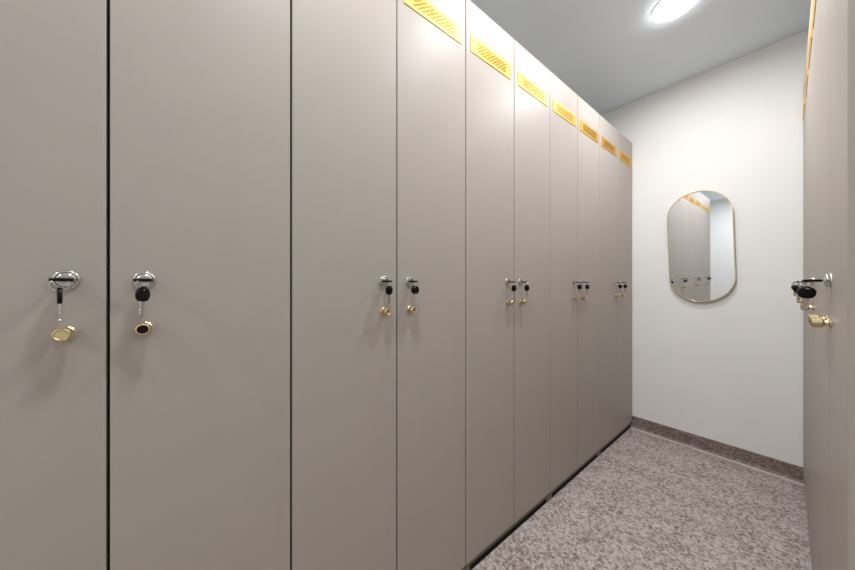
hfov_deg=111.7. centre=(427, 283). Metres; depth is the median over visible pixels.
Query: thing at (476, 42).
vent grille
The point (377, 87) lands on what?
locker
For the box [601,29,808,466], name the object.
wall
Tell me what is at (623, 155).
vent grille
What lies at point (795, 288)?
key
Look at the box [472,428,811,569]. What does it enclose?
floor
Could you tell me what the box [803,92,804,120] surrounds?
vent grille
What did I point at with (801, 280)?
key
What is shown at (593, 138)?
vent grille
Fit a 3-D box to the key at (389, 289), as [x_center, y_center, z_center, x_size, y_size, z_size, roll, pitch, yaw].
[-0.118,0.026,0.846,0.026,0.069,0.033,0,0,-39]
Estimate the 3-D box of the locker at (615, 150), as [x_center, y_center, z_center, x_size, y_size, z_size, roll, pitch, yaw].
[1.177,0.013,2.206,0.603,2.162,0.527,0,0,-39]
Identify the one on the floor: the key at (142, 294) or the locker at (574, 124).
the locker at (574, 124)
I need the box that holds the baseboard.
[631,416,803,485]
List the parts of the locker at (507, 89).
door, knob, knob, door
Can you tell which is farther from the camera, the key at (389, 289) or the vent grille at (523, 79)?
the vent grille at (523, 79)
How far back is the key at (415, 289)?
0.89 m
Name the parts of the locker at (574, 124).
door, door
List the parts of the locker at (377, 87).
door, knob, knob, door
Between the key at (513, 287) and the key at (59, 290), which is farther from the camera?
the key at (513, 287)
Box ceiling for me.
[470,0,810,114]
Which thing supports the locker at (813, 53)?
on the floor
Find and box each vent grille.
[404,0,460,43]
[471,34,510,79]
[518,71,547,106]
[553,98,575,126]
[580,119,597,142]
[601,136,616,155]
[619,150,631,166]
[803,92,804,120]
[805,61,807,98]
[808,20,812,69]
[812,0,815,28]
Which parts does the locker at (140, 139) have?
door, knob, knob, door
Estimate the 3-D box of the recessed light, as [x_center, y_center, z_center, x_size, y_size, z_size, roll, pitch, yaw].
[1.220,-1.373,1.434,0.172,0.015,0.172,0,0,-39]
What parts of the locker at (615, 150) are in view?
door, door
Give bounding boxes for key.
[48,278,73,321]
[133,279,152,316]
[383,280,392,303]
[409,281,418,302]
[509,281,516,297]
[522,281,528,296]
[574,282,581,293]
[793,281,802,300]
[797,279,827,310]
[797,280,811,307]
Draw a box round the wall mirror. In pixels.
[667,190,735,301]
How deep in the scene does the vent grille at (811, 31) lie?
1.08 m
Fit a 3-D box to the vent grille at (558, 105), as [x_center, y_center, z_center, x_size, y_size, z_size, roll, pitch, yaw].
[0.735,-0.908,1.549,0.251,0.062,0.002,0,0,-39]
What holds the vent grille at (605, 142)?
attached to the locker at (615, 150)
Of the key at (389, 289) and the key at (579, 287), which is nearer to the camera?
the key at (389, 289)
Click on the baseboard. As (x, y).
(778, 468)
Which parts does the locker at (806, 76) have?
door, door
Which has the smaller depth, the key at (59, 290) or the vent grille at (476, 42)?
the key at (59, 290)
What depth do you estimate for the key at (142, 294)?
0.52 m
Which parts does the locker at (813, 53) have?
knob, door, door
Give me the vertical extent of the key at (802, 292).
0.069 m
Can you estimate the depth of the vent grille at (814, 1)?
0.96 m
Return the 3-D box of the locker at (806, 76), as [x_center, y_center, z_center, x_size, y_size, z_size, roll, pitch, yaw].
[1.969,0.013,1.211,0.603,2.162,0.527,0,0,-39]
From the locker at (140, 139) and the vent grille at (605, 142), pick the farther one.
the vent grille at (605, 142)
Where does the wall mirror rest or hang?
attached to the wall
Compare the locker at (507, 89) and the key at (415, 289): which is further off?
the locker at (507, 89)
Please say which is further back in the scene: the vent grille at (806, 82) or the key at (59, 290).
the vent grille at (806, 82)
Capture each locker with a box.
[0,0,289,569]
[290,0,464,569]
[465,0,549,569]
[549,71,598,499]
[599,115,631,455]
[796,30,808,532]
[800,0,818,569]
[808,0,854,569]
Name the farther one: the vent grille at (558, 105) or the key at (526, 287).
the vent grille at (558, 105)
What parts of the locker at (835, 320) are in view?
knob, knob, door, door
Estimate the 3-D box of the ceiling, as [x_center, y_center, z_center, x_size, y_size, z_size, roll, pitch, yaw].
[-0.129,-1.430,0.323,5.201,0.100,2.067,0,0,-39]
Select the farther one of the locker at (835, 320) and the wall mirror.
the wall mirror
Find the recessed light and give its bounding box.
[652,0,695,21]
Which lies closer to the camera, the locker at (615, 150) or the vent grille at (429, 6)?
the vent grille at (429, 6)

